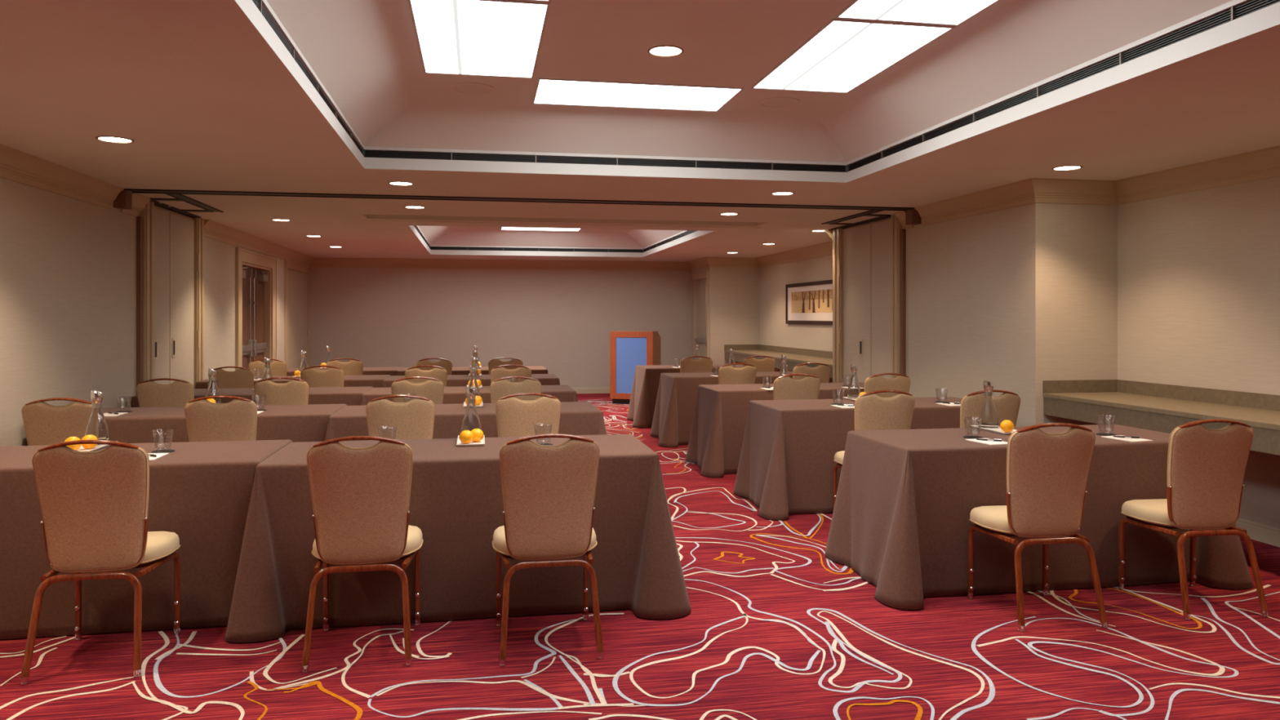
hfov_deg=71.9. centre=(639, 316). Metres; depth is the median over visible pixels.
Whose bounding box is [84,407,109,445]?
bottle
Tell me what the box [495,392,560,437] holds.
banquet chair
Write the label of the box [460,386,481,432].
glass carafe
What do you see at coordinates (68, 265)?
wall
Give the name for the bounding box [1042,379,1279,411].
backsplash
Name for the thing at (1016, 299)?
wall
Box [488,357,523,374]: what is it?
banquet chair
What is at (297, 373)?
orange
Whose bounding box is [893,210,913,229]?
trim
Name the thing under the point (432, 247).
grille
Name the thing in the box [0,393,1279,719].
floor
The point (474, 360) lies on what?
glass carafe
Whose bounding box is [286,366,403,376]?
draped table
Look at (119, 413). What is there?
notepad
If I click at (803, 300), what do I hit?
print
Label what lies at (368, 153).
grille
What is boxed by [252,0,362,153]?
grille
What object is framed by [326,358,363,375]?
banquet chair
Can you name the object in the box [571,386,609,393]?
baseboard
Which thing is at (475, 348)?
glass carafe
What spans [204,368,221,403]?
glass carafe
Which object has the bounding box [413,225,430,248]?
grille
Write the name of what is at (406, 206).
recessed light
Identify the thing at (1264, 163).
trim
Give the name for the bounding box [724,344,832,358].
backsplash
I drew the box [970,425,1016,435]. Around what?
serving tray
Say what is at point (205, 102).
ceiling
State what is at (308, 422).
draped table
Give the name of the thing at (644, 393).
draped table
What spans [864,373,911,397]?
banquet chair
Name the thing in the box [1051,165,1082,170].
recessed light
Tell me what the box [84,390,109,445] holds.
glass carafe
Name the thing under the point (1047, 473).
banquet chair
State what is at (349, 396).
draped table
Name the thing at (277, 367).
banquet chair
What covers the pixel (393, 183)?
recessed light
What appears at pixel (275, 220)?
recessed light
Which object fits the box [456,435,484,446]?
serving tray
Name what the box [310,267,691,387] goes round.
wall
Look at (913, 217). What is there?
trim
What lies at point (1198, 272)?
wall
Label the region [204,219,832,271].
trim
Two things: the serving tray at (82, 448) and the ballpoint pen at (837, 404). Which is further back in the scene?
the ballpoint pen at (837, 404)
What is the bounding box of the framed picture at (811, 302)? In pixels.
[785,280,832,324]
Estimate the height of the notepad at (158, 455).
0.004 m
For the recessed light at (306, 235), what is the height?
0.005 m
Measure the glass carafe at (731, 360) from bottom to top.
0.282 m
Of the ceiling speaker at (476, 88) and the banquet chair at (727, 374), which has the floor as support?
the banquet chair at (727, 374)
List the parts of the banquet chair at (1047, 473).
seat, leg, leg, backrest, hand rail, leg, leg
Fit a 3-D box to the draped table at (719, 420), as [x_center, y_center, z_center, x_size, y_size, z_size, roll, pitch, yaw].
[1.510,1.047,8.530,2.097,0.755,1.080,0,0,-10]
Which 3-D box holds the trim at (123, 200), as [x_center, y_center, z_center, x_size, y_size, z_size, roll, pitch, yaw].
[-4.284,-0.968,7.304,0.095,0.135,0.130,0,0,-10]
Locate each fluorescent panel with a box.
[408,0,550,78]
[500,226,581,231]
[526,0,551,1]
[532,77,743,111]
[751,18,955,93]
[835,0,999,26]
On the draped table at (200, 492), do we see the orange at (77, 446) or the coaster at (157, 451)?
the coaster at (157, 451)
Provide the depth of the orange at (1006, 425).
5.03 m
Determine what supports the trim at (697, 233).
attached to the ceiling
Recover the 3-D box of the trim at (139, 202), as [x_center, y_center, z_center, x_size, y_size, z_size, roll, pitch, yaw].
[-4.331,-0.962,7.585,0.105,0.170,0.400,0,0,-10]
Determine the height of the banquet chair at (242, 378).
0.938 m
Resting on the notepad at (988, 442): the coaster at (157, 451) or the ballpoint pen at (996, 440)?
the ballpoint pen at (996, 440)
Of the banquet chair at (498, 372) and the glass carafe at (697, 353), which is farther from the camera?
the glass carafe at (697, 353)
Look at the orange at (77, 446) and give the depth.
4.33 m
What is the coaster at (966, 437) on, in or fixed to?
on the draped table at (905, 499)
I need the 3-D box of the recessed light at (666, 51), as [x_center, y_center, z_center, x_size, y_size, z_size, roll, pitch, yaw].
[0.139,-1.431,4.752,0.196,0.005,0.196,0,0,-10]
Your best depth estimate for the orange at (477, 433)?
4.64 m
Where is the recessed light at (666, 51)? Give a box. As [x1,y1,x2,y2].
[647,44,684,57]
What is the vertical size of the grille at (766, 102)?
0.002 m
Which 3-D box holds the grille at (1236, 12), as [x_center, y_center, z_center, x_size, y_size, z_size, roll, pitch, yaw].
[2.048,-1.147,4.506,0.041,0.055,4.730,0,0,-10]
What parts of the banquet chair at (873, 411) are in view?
leg, seat, backrest, hand rail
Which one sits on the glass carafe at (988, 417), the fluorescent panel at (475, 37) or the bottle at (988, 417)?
the bottle at (988, 417)
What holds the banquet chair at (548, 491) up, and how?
on the floor
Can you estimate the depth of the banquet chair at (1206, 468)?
4.29 m
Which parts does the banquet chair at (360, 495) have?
leg, leg, hand rail, backrest, seat, leg, leg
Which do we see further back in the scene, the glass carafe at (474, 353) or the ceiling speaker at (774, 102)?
the glass carafe at (474, 353)
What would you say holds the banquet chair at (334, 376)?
on the floor
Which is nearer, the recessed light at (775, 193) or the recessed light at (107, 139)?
the recessed light at (107, 139)
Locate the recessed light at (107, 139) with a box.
[95,136,133,143]
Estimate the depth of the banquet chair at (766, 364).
11.30 m
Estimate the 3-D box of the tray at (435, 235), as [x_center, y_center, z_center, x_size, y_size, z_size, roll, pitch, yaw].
[-1.294,-1.315,12.679,3.590,0.238,4.730,0,0,-10]
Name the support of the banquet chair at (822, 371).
on the floor
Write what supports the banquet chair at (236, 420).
on the floor
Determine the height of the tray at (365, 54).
0.238 m
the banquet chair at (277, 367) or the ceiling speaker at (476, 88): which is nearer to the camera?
the ceiling speaker at (476, 88)
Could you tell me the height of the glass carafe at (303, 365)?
0.282 m
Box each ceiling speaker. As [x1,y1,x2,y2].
[450,82,494,94]
[759,97,799,107]
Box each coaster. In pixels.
[115,410,132,412]
[151,449,174,453]
[537,443,552,445]
[963,435,982,438]
[1096,432,1115,435]
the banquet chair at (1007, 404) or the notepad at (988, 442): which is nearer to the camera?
the notepad at (988, 442)
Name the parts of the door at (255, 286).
latch rod, latch rod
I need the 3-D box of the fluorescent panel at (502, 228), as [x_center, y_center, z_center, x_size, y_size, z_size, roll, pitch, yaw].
[-1.595,-1.430,14.245,1.280,0.008,0.640,0,0,-10]
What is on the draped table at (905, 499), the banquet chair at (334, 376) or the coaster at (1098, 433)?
the coaster at (1098, 433)
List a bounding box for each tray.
[75,440,117,452]
[266,0,1232,162]
[417,225,684,248]
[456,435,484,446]
[462,401,483,408]
[842,396,855,400]
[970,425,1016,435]
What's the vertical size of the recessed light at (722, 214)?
0.005 m
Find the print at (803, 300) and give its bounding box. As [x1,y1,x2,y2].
[791,288,832,313]
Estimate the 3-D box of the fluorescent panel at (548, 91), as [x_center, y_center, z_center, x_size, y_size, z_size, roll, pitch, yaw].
[-0.036,-1.430,5.706,1.280,0.008,0.620,0,0,-10]
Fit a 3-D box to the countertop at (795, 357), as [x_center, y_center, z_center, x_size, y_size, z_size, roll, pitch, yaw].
[2.260,0.619,13.144,0.648,0.262,5.048,0,0,-10]
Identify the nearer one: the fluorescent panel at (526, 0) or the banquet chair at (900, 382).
the fluorescent panel at (526, 0)
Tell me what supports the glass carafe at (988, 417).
on the serving tray at (997, 430)
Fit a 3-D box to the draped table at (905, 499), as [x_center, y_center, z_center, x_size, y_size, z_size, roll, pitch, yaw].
[2.164,1.047,4.983,2.106,0.755,1.074,0,0,-10]
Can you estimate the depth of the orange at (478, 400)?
6.59 m
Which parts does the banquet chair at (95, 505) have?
leg, leg, hand rail, backrest, leg, leg, seat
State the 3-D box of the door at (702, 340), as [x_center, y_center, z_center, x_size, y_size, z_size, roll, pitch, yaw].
[1.140,0.305,16.178,0.125,2.250,1.220,0,0,-10]
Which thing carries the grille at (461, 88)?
attached to the ceiling speaker at (476, 88)
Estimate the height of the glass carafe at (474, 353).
0.282 m
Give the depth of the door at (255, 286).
11.98 m
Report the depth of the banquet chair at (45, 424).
5.38 m
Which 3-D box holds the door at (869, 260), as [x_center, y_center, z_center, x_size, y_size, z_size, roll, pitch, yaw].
[2.472,0.192,9.666,0.064,2.477,1.730,0,0,-10]
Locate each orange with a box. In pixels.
[64,435,81,449]
[81,434,97,448]
[206,398,215,403]
[293,369,300,376]
[459,429,473,444]
[471,428,483,441]
[475,395,482,404]
[476,379,481,386]
[1000,419,1013,432]
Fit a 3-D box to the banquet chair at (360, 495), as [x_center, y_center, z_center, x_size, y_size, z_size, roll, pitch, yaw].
[-1.191,0.961,3.822,0.470,0.938,0.506,0,0,-10]
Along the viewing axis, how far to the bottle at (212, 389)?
6.54 m
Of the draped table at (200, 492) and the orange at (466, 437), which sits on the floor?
the draped table at (200, 492)
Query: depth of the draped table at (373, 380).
9.47 m
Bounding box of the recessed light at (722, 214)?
[719,213,738,215]
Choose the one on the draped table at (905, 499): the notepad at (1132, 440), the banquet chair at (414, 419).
the notepad at (1132, 440)
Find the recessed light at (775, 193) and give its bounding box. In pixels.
[770,191,794,195]
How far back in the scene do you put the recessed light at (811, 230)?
10.71 m
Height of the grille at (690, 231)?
0.055 m
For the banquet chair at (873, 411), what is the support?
on the floor
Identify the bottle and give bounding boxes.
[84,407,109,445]
[204,380,221,403]
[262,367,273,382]
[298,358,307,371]
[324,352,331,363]
[460,403,481,432]
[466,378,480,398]
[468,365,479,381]
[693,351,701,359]
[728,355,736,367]
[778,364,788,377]
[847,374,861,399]
[977,395,998,428]
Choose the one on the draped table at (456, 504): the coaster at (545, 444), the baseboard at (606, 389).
the coaster at (545, 444)
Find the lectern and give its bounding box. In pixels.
[609,330,661,404]
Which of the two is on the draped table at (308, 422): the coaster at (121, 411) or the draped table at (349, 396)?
the coaster at (121, 411)
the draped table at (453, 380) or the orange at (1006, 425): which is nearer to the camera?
the orange at (1006, 425)
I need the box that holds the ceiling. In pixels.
[0,0,1279,262]
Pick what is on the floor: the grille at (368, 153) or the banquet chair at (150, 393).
the banquet chair at (150, 393)
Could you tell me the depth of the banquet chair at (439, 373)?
8.99 m
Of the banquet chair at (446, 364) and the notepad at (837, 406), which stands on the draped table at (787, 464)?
the notepad at (837, 406)
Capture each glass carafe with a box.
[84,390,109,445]
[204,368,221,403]
[262,357,273,382]
[298,350,307,371]
[324,346,331,363]
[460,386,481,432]
[466,366,480,398]
[468,356,479,381]
[471,350,479,369]
[473,345,479,362]
[693,344,701,359]
[728,348,736,367]
[778,355,788,377]
[847,364,861,399]
[977,380,998,428]
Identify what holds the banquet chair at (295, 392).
on the floor
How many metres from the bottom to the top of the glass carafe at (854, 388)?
0.282 m
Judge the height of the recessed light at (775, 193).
0.005 m
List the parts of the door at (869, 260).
flush pull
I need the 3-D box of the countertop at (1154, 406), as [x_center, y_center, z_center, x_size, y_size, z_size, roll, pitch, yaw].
[4.078,0.619,3.188,0.648,0.262,7.408,0,0,-10]
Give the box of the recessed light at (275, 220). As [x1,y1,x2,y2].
[271,218,290,221]
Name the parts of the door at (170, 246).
flush pull, flush pull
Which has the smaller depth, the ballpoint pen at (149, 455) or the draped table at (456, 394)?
the ballpoint pen at (149, 455)
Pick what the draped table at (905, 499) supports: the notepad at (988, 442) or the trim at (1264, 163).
the notepad at (988, 442)
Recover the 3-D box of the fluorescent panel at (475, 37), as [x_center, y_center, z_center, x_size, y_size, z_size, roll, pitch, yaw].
[-0.836,-1.430,4.590,0.635,0.008,1.270,0,0,-10]
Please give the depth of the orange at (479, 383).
8.29 m
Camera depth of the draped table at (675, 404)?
9.86 m
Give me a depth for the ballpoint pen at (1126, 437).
4.85 m
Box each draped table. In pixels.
[0,440,293,639]
[102,404,346,443]
[130,386,373,407]
[195,374,391,388]
[225,434,691,642]
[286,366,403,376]
[324,401,606,440]
[360,385,577,405]
[382,373,559,387]
[396,365,548,375]
[626,364,777,427]
[649,371,792,447]
[685,382,864,477]
[733,396,962,519]
[824,424,1253,609]
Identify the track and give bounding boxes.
[124,188,914,230]
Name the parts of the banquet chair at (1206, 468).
seat, leg, leg, backrest, hand rail, leg, leg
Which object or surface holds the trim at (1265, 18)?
attached to the ceiling
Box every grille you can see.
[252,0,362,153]
[364,150,845,172]
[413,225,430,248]
[431,246,642,252]
[453,84,490,93]
[643,230,696,252]
[761,98,796,106]
[848,0,1279,171]
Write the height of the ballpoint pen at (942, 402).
0.012 m
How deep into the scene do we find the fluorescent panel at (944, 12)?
4.11 m
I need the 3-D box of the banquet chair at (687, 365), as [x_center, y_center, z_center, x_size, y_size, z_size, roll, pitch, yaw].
[0.690,0.961,11.307,0.470,0.938,0.506,0,0,-10]
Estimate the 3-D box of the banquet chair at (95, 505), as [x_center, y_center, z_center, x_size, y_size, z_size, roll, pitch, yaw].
[-2.242,0.961,3.706,0.470,0.938,0.506,0,0,-10]
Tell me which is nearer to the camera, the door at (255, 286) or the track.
the track
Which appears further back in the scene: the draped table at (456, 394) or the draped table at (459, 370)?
the draped table at (459, 370)
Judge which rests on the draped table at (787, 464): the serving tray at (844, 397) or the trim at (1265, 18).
the serving tray at (844, 397)
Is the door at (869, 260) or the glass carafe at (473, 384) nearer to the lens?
the glass carafe at (473, 384)
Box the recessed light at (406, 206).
[404,205,425,208]
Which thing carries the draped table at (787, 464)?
on the floor
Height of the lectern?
1.195 m
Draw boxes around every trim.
[0,143,123,208]
[113,191,132,209]
[120,191,151,217]
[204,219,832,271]
[234,0,1279,182]
[408,225,712,257]
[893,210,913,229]
[905,209,920,225]
[914,145,1279,225]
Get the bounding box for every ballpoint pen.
[147,453,156,457]
[837,404,853,406]
[942,402,959,404]
[976,438,1001,441]
[1112,435,1139,438]
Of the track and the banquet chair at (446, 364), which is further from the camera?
the banquet chair at (446, 364)
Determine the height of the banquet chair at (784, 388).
0.938 m
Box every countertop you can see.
[724,344,832,377]
[1042,379,1279,455]
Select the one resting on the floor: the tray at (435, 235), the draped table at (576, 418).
the draped table at (576, 418)
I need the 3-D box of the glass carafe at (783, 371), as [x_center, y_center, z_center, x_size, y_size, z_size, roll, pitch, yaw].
[1.439,0.520,8.822,0.113,0.282,0.113,0,0,-13]
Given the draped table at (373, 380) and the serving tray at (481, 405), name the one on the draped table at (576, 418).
the serving tray at (481, 405)
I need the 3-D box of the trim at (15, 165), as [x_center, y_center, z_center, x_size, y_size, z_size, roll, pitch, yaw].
[0.405,-0.962,3.236,7.860,0.170,9.420,0,0,-10]
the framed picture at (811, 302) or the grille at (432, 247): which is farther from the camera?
the grille at (432, 247)
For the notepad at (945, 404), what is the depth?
6.71 m
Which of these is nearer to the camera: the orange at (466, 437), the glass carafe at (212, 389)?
the orange at (466, 437)
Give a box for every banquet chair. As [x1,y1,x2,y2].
[19,440,181,685]
[21,397,92,445]
[136,377,194,407]
[184,395,257,441]
[208,366,253,388]
[248,358,287,376]
[253,377,308,405]
[300,365,344,386]
[301,435,423,673]
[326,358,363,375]
[365,395,435,439]
[391,376,444,404]
[404,364,447,386]
[416,357,452,374]
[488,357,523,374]
[489,376,541,403]
[490,364,531,382]
[492,433,604,666]
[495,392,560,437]
[680,355,712,373]
[718,363,756,384]
[742,355,775,372]
[773,373,820,399]
[792,362,831,382]
[832,390,915,512]
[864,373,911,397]
[960,389,1020,427]
[967,422,1108,632]
[1118,418,1269,620]
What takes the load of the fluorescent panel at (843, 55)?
attached to the ceiling
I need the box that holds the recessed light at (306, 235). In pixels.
[306,235,321,236]
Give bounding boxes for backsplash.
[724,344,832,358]
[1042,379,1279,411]
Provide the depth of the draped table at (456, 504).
4.16 m
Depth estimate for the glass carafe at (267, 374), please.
8.24 m
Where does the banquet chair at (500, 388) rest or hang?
on the floor
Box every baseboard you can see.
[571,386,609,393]
[1235,517,1279,546]
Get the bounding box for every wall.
[0,177,305,446]
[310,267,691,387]
[691,266,759,364]
[759,176,1279,528]
[844,202,1117,426]
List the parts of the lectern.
panel, panel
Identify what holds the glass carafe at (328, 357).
on the serving tray
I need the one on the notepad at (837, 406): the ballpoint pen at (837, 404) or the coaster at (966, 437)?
the ballpoint pen at (837, 404)
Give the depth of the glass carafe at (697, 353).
12.29 m
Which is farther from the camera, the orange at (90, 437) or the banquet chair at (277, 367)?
the banquet chair at (277, 367)
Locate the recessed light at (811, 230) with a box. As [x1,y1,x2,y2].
[811,230,823,231]
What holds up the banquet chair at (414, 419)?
on the floor
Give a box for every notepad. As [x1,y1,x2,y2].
[103,412,128,416]
[147,453,168,460]
[831,404,854,408]
[936,403,960,406]
[964,438,1007,444]
[1101,435,1152,442]
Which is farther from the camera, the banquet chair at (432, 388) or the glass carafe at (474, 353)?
the glass carafe at (474, 353)
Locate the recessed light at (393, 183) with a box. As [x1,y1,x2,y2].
[387,181,413,185]
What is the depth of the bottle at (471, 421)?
4.79 m
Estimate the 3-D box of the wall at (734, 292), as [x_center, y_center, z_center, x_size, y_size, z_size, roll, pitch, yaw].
[1.558,0.192,16.270,0.910,2.477,1.350,0,0,-10]
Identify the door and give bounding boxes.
[136,201,204,395]
[235,247,276,370]
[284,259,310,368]
[690,270,709,359]
[832,213,906,382]
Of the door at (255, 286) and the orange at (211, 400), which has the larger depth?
the door at (255, 286)
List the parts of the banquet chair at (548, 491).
leg, leg, seat, backrest, hand rail, leg, leg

